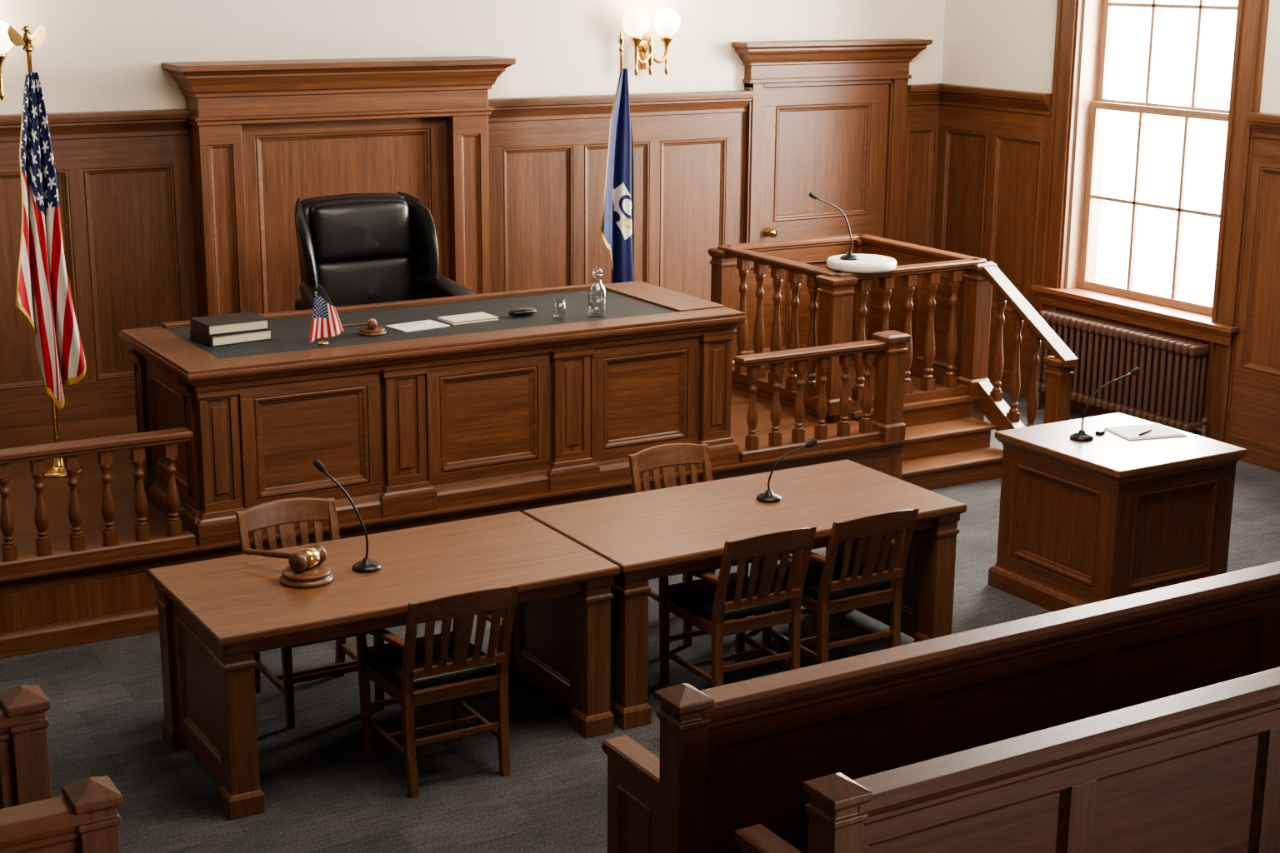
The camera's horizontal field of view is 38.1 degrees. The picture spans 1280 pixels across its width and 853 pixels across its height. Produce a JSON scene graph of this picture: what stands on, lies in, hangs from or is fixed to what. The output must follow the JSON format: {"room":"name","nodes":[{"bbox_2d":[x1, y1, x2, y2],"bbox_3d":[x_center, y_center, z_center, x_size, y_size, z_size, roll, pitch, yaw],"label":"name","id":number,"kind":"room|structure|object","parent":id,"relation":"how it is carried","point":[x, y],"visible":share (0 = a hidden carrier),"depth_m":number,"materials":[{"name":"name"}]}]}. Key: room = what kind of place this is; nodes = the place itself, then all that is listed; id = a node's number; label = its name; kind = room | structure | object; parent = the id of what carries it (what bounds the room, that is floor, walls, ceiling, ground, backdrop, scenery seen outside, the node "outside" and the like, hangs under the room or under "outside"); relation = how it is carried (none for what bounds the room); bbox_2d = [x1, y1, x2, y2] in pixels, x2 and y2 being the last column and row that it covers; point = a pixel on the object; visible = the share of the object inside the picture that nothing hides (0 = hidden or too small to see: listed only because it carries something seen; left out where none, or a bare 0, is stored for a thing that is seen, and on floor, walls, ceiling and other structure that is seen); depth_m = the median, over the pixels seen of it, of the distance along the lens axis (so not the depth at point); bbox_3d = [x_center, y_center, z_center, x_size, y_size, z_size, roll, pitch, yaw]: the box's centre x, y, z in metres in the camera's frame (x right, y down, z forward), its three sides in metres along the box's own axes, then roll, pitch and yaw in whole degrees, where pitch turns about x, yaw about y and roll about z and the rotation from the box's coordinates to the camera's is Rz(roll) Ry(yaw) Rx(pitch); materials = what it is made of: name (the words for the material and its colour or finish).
{"room":"courtroom","nodes":[
{"label":"courtroom","id":0,"kind":"room"},
{"bbox_2d":[0,0,944,114],"bbox_3d":[-2.537,-1.928,11.928,11.900,4.300,0.200,-8,16,-30],"label":"wall","id":1,"kind":"structure","parent":0,"point":[93,55],"depth_m":12.34,"materials":[{"name":"beige paint"}]},
{"bbox_2d":[0,20,13,100],"bbox_3d":[-3.875,-2.136,10.811,0.446,0.468,0.213,-8,16,-30],"label":"wall sconce","id":2,"kind":"object","parent":1,"relation":"attached to","point":[6,44],"visible":0.78,"depth_m":10.80,"materials":[{"name":"white glass"}]},
{"bbox_2d":[0,108,198,430],"bbox_3d":[-4.267,-0.673,11.002,3.390,2.290,0.118,-8,16,-30],"label":"wall paneling","id":3,"kind":"structure","parent":1,"relation":"attached to","point":[124,177],"depth_m":11.51,"materials":[{"name":"brown wood"}]},
{"bbox_2d":[161,55,515,317],"bbox_3d":[-1.903,-1.097,12.174,2.260,2.578,0.390,-8,16,-30],"label":"wall panel","id":4,"kind":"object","parent":1,"relation":"attached to","point":[265,136],"depth_m":11.93,"materials":[{"name":"brown wood"}]},
{"bbox_2d":[488,90,754,301],"bbox_3d":[-0.174,-1.232,13.357,2.260,2.290,0.118,-8,16,-30],"label":"wall paneling","id":5,"kind":"structure","parent":1,"relation":"attached to","point":[547,156],"depth_m":13.24,"materials":[{"name":"brown wood"}]},
{"bbox_2d":[622,8,680,75],"bbox_3d":[0.076,-2.716,13.074,0.446,0.468,0.213,-8,16,-30],"label":"wall sconce","id":6,"kind":"object","parent":1,"relation":"attached to","point":[636,22],"visible":1,"depth_m":13.03,"materials":[{"name":"white glass"}]},
{"bbox_2d":[760,83,889,241],"bbox_3d":[1.425,-1.455,14.241,1.170,2.295,0.135,-8,16,-30],"label":"door","id":7,"kind":"structure","parent":1,"relation":"in","point":[828,142],"depth_m":14.13,"materials":[{"name":"brown wood"}]},
{"bbox_2d":[731,38,932,243],"bbox_3d":[1.448,-1.612,14.194,1.710,2.643,0.210,-8,16,-30],"label":"trim","id":8,"kind":"structure","parent":1,"relation":"attached to","point":[846,62],"depth_m":13.88,"materials":[{"name":"brown wood"}]},
{"bbox_2d":[900,83,944,248],"bbox_3d":[2.228,-1.561,14.739,0.400,2.290,0.118,-8,16,-30],"label":"trim","id":9,"kind":"structure","parent":1,"relation":"attached to","point":[923,100],"depth_m":14.64,"materials":[{"name":"brown wood"}]},
{"bbox_2d":[0,390,1279,852],"bbox_3d":[0.641,1.542,7.229,11.900,0.100,12.750,-8,16,-30],"label":"floor","id":10,"kind":"structure","parent":0,"point":[322,794],"depth_m":7.76,"materials":[{"name":"grey carpet"}]},
{"bbox_2d":[0,685,51,809],"bbox_3d":[-2.809,1.378,5.408,2.082,1.055,0.502,-8,16,-30],"label":"pew","id":11,"kind":"object","parent":10,"relation":"on","point":[24,761],"visible":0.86,"depth_m":5.61,"materials":[{"name":"brown wood"}]},
{"bbox_2d":[0,775,123,852],"bbox_3d":[-2.414,1.539,4.779,2.082,1.055,0.502,-8,16,-30],"label":"pew","id":12,"kind":"object","parent":10,"relation":"on","point":[86,819],"visible":1,"depth_m":4.94,"materials":[{"name":"brown wood"}]},
{"bbox_2d":[235,497,384,729],"bbox_3d":[-1.450,0.804,8.164,0.531,0.848,0.633,-8,16,-30],"label":"wooden armchair","id":13,"kind":"object","parent":10,"relation":"on","point":[283,513],"visible":0.3,"depth_m":8.26,"materials":[{"name":"brown wood"}]},
{"bbox_2d":[147,511,619,820],"bbox_3d":[-1.063,0.951,7.789,1.724,0.750,0.930,-8,16,-30],"label":"table","id":14,"kind":"object","parent":10,"relation":"on","point":[214,615],"visible":1,"depth_m":7.62,"materials":[{"name":"brown wood"}]},
{"bbox_2d":[280,564,333,589],"bbox_3d":[-1.356,0.605,7.528,0.216,0.045,0.216,-8,16,-30],"label":"block","id":15,"kind":"object","parent":14,"relation":"on","point":[320,575],"visible":0.89,"depth_m":7.46,"materials":[{"name":"brown wood"}]},
{"bbox_2d":[244,544,326,572],"bbox_3d":[-1.479,0.517,7.612,0.381,0.087,0.165,9,16,30],"label":"gavel","id":16,"kind":"object","parent":15,"relation":"on","point":[308,557],"visible":1,"depth_m":7.52,"materials":[{"name":"brown wood"}]},
{"bbox_2d":[313,459,381,573],"bbox_3d":[-1.195,0.361,7.588,0.268,0.490,0.120,-8,16,-30],"label":"gooseneck microphone","id":17,"kind":"object","parent":14,"relation":"on","point":[366,566],"visible":1,"depth_m":7.63,"materials":[{"name":"black plastic"}]},
{"bbox_2d":[355,584,518,798],"bbox_3d":[-0.821,0.981,7.476,0.531,0.848,0.633,-8,16,-30],"label":"wooden armchair","id":18,"kind":"object","parent":10,"relation":"on","point":[400,667],"visible":0.92,"depth_m":7.31,"materials":[{"name":"brown wood"}]},
{"bbox_2d":[364,631,495,690],"bbox_3d":[-0.852,0.951,7.522,0.430,0.053,0.440,-8,16,-30],"label":"seat cushion","id":19,"kind":"object","parent":18,"relation":"on","point":[383,662],"depth_m":7.41,"materials":[{"name":"black leather"}]},
{"bbox_2d":[0,386,908,659],"bbox_3d":[-1.967,0.358,10.845,6.670,0.400,2.860,-8,16,-30],"label":"platform","id":20,"kind":"object","parent":10,"relation":"on","point":[43,610],"visible":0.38,"depth_m":9.55,"materials":[{"name":"brown wood"}]},
{"bbox_2d":[7,25,86,478],"bbox_3d":[-3.241,-0.937,10.103,0.343,2.455,0.261,-3,15,-14],"label":"flag","id":21,"kind":"object","parent":20,"relation":"on","point":[43,292],"visible":0.98,"depth_m":10.04,"materials":[{"name":"multicoloured fabric"}]},
{"bbox_2d":[0,427,195,575],"bbox_3d":[-3.132,0.423,8.533,2.180,0.582,0.110,-8,16,-30],"label":"railing","id":22,"kind":"object","parent":20,"relation":"on","point":[111,548],"visible":1,"depth_m":8.80,"materials":[{"name":"brown wood"}]},
{"bbox_2d":[294,191,475,310],"bbox_3d":[-1.573,-0.662,11.199,1.082,1.412,0.904,-8,16,-30],"label":"chair","id":23,"kind":"object","parent":20,"relation":"on","point":[353,248],"visible":0.55,"depth_m":11.26,"materials":[{"name":"black leather"}]},
{"bbox_2d":[308,197,411,262],"bbox_3d":[-1.700,-1.204,11.292,0.640,0.368,0.179,-8,16,-30],"label":"cushion","id":24,"kind":"object","parent":23,"relation":"on","point":[342,229],"depth_m":11.22,"materials":[{"name":"black leather"}]},
{"bbox_2d":[315,255,414,306],"bbox_3d":[-1.686,-0.820,11.357,0.640,0.444,0.174,-8,16,-30],"label":"cushion","id":25,"kind":"object","parent":23,"relation":"on","point":[347,280],"depth_m":11.28,"materials":[{"name":"black leather"}]},
{"bbox_2d":[118,280,746,545],"bbox_3d":[-1.094,-0.163,10.274,3.220,0.902,1.210,-8,16,-30],"label":"bench","id":26,"kind":"object","parent":20,"relation":"on","point":[509,406],"visible":0.96,"depth_m":9.78,"materials":[{"name":"brown wood"}]},
{"bbox_2d":[190,327,272,347],"bbox_3d":[-2.127,-0.481,9.634,0.346,0.055,0.250,-11,18,-37],"label":"book","id":27,"kind":"object","parent":26,"relation":"on","point":[259,335],"visible":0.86,"depth_m":9.54,"materials":[{"name":"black paper"}]},
{"bbox_2d":[190,311,269,335],"bbox_3d":[-2.131,-0.536,9.618,0.336,0.055,0.240,-9,17,-34],"label":"book","id":28,"kind":"object","parent":27,"relation":"on","point":[248,321],"visible":1,"depth_m":9.55,"materials":[{"name":"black paper"}]},
{"bbox_2d":[309,291,343,344],"bbox_3d":[-1.621,-0.561,9.514,0.200,0.275,0.056,-8,16,-30],"label":"desk flag","id":29,"kind":"object","parent":26,"relation":"on","point":[326,322],"visible":1,"depth_m":9.51,"materials":[{"name":"multicoloured fabric"}]},
{"bbox_2d":[358,326,386,335],"bbox_3d":[-1.420,-0.508,9.819,0.150,0.027,0.150,-8,16,-30],"label":"block","id":30,"kind":"object","parent":26,"relation":"on","point":[365,331],"visible":0.94,"depth_m":9.77,"materials":[{"name":"brown wood"}]},
{"bbox_2d":[341,317,377,329],"bbox_3d":[-1.507,-0.542,9.793,0.228,0.051,0.099,-2,14,-10],"label":"gavel","id":31,"kind":"object","parent":30,"relation":"on","point":[372,323],"visible":0.94,"depth_m":9.78,"materials":[{"name":"brown wood"}]},
{"bbox_2d":[385,320,449,332],"bbox_3d":[-1.201,-0.545,10.015,0.280,0.006,0.200,-11,18,-37],"label":"paper sheets","id":32,"kind":"object","parent":26,"relation":"on","point":[427,324],"visible":1,"depth_m":10.00,"materials":[{"name":"white paper"}]},
{"bbox_2d":[437,312,498,324],"bbox_3d":[-0.947,-0.596,10.205,0.283,0.017,0.180,-9,17,-34],"label":"notebook","id":33,"kind":"object","parent":26,"relation":"on","point":[477,317],"visible":1,"depth_m":10.18,"materials":[{"name":"beige paper"}]},
{"bbox_2d":[508,307,537,315],"bbox_3d":[-0.655,-0.641,10.335,0.185,0.044,0.092,-9,17,-34],"label":"case","id":34,"kind":"object","parent":26,"relation":"on","point":[522,311],"visible":1,"depth_m":10.30,"materials":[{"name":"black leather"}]},
{"bbox_2d":[553,298,565,318],"bbox_3d":[-0.446,-0.656,10.291,0.068,0.100,0.068,-8,16,-30],"label":"drinking glass","id":35,"kind":"object","parent":26,"relation":"on","point":[557,298],"visible":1,"depth_m":10.28,"materials":[{"name":"clear glass"}]},
{"bbox_2d":[587,267,606,316],"bbox_3d":[-0.239,-0.755,10.333,0.104,0.274,0.104,-8,16,-30],"label":"carafe","id":36,"kind":"object","parent":26,"relation":"on","point":[591,314],"visible":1,"depth_m":10.34,"materials":[{"name":"clear glass"}]},
{"bbox_2d":[598,27,634,283],"bbox_3d":[-0.138,-1.548,12.806,0.259,2.370,0.309,2,14,7],"label":"flag","id":37,"kind":"object","parent":20,"relation":"on","point":[617,224],"visible":0.97,"depth_m":12.74,"materials":[{"name":"blue fabric"}]},
{"bbox_2d":[733,330,910,462],"bbox_3d":[1.071,-0.185,10.941,1.183,0.652,0.166,-8,16,-30],"label":"railing","id":38,"kind":"object","parent":20,"relation":"on","point":[887,425],"visible":0.99,"depth_m":10.97,"materials":[{"name":"brown wood"}]},
{"bbox_2d":[628,443,762,646],"bbox_3d":[0.280,0.567,9.160,0.531,0.848,0.633,-8,16,-30],"label":"wooden armchair","id":39,"kind":"object","parent":10,"relation":"on","point":[665,457],"visible":0.2,"depth_m":9.29,"materials":[{"name":"brown wood"}]},
{"bbox_2d":[658,525,816,687],"bbox_3d":[0.423,0.794,8.259,0.531,0.848,0.633,-8,16,-30],"label":"wooden armchair","id":40,"kind":"object","parent":10,"relation":"on","point":[705,603],"visible":0.84,"depth_m":8.10,"materials":[{"name":"brown wood"}]},
{"bbox_2d":[665,572,789,621],"bbox_3d":[0.392,0.764,8.306,0.430,0.053,0.440,-8,16,-30],"label":"seat cushion","id":41,"kind":"object","parent":40,"relation":"on","point":[694,600],"depth_m":8.20,"materials":[{"name":"black leather"}]},
{"bbox_2d":[522,460,966,729],"bbox_3d":[0.492,0.738,8.684,1.859,0.750,0.930,-8,16,-30],"label":"table","id":42,"kind":"object","parent":10,"relation":"on","point":[653,534],"visible":0.62,"depth_m":8.54,"materials":[{"name":"brown wood"}]},
{"bbox_2d":[756,439,817,503],"bbox_3d":[0.697,0.204,8.739,0.326,0.262,0.120,-8,16,-30],"label":"gooseneck microphone","id":43,"kind":"object","parent":42,"relation":"on","point":[768,497],"visible":1,"depth_m":8.70,"materials":[{"name":"black plastic"}]},
{"bbox_2d":[762,507,919,664],"bbox_3d":[0.909,0.727,8.538,0.531,0.848,0.633,-8,16,-30],"label":"wooden armchair","id":44,"kind":"object","parent":10,"relation":"on","point":[835,576],"visible":0.76,"depth_m":8.35,"materials":[{"name":"brown wood"}]},
{"bbox_2d":[773,554,891,600],"bbox_3d":[0.878,0.697,8.585,0.430,0.053,0.440,-8,16,-30],"label":"seat cushion","id":45,"kind":"object","parent":44,"relation":"on","point":[812,591],"depth_m":8.45,"materials":[{"name":"black leather"}]},
{"bbox_2d":[707,234,1078,489],"bbox_3d":[1.588,-0.408,12.136,1.336,1.369,2.240,-8,16,-30],"label":"stand","id":46,"kind":"object","parent":10,"relation":"on","point":[788,296],"visible":0.8,"depth_m":12.04,"materials":[{"name":"brown wood"}]},
{"bbox_2d":[826,254,896,273],"bbox_3d":[1.395,-1.029,11.668,0.440,0.060,0.440,-8,16,-30],"label":"round tray","id":47,"kind":"object","parent":46,"relation":"on","point":[867,263],"visible":0.95,"depth_m":11.52,"materials":[{"name":"white plastic"}]},
{"bbox_2d":[809,192,859,260],"bbox_3d":[1.204,-1.248,11.519,0.384,0.435,0.120,-8,16,-30],"label":"gooseneck microphone","id":48,"kind":"object","parent":47,"relation":"on","point":[848,257],"visible":1,"depth_m":11.58,"materials":[{"name":"black plastic"}]},
{"bbox_2d":[601,561,1279,852],"bbox_3d":[1.571,1.056,6.824,3.682,1.055,0.502,-8,16,-30],"label":"pew","id":49,"kind":"object","parent":10,"relation":"on","point":[735,757],"visible":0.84,"depth_m":6.13,"materials":[{"name":"brown wood"}]},
{"bbox_2d":[734,667,1279,852],"bbox_3d":[1.975,1.215,6.200,3.682,1.055,0.502,-8,16,-30],"label":"pew","id":50,"kind":"object","parent":10,"relation":"on","point":[1197,771],"visible":1,"depth_m":5.53,"materials":[{"name":"brown wood"}]},
{"bbox_2d":[987,412,1247,611],"bbox_3d":[2.454,0.477,9.599,0.880,0.840,0.900,-8,16,-30],"label":"table","id":51,"kind":"object","parent":10,"relation":"on","point":[1109,516],"visible":0.95,"depth_m":9.32,"materials":[{"name":"brown wood"}]},
{"bbox_2d":[1095,430,1105,434],"bbox_3d":[2.392,0.030,9.621,0.036,0.016,0.060,11,17,35],"label":"clip","id":52,"kind":"object","parent":51,"relation":"on","point":[1099,432],"visible":1,"depth_m":9.60,"materials":[{"name":"black plastic"}]},
{"bbox_2d":[1070,367,1140,441],"bbox_3d":[2.407,-0.119,9.556,0.437,0.336,0.120,-8,16,-30],"label":"gooseneck microphone","id":53,"kind":"object","parent":51,"relation":"on","point":[1081,436],"visible":1,"depth_m":9.49,"materials":[{"name":"black plastic"}]},
{"bbox_2d":[1104,423,1187,440],"bbox_3d":[2.632,0.028,9.649,0.340,0.010,0.255,-4,15,-16],"label":"paper sheets","id":54,"kind":"object","parent":51,"relation":"on","point":[1131,432],"visible":1,"depth_m":9.63,"materials":[{"name":"white paper"}]},
{"bbox_2d":[1139,429,1152,435],"bbox_3d":[2.619,0.030,9.591,0.010,0.012,0.140,12,18,38],"label":"pen","id":55,"kind":"object","parent":54,"relation":"on","point":[1149,430],"visible":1,"depth_m":9.59,"materials":[{"name":"black plastic"}]},
{"bbox_2d":[1036,309,1209,437],"bbox_3d":[3.405,-0.336,13.085,0.170,0.735,1.612,-8,16,-30],"label":"radiator","id":56,"kind":"object","parent":10,"relation":"on","point":[1165,391],"visible":0.91,"depth_m":12.91,"materials":[{"name":"brown metal"}]},
{"bbox_2d":[941,0,1279,283],"bbox_3d":[5.700,-1.253,9.483,0.300,4.300,12.550,-8,16,-30],"label":"wall","id":57,"kind":"structure","parent":0,"point":[1001,44],"depth_m":13.87,"materials":[{"name":"beige paint"}]},
{"bbox_2d":[933,83,1051,398],"bbox_3d":[2.650,-1.452,14.316,0.118,2.290,1.300,-8,16,-30],"label":"trim","id":58,"kind":"structure","parent":57,"relation":"attached to","point":[992,147],"depth_m":14.16,"materials":[{"name":"brown wood"}]},
{"bbox_2d":[1060,308,1209,435],"bbox_3d":[3.490,-0.394,13.186,0.040,0.800,1.890,-8,16,-30],"label":"trim","id":59,"kind":"structure","parent":57,"relation":"attached to","point":[1074,406],"depth_m":13.30,"materials":[{"name":"brown wood"}]},
{"bbox_2d":[1030,0,1269,443],"bbox_3d":[3.587,-1.899,12.861,0.400,3.880,1.930,-8,16,-30],"label":"window","id":60,"kind":"structure","parent":57,"relation":"in","point":[1217,324],"depth_m":13.15,"materials":[{"name":"brown wood"}]},
{"bbox_2d":[1225,112,1279,472],"bbox_3d":[5.052,-0.447,10.379,0.118,2.290,4.360,-8,16,-30],"label":"trim","id":61,"kind":"structure","parent":57,"relation":"attached to","point":[1254,418],"depth_m":12.09,"materials":[{"name":"brown wood"}]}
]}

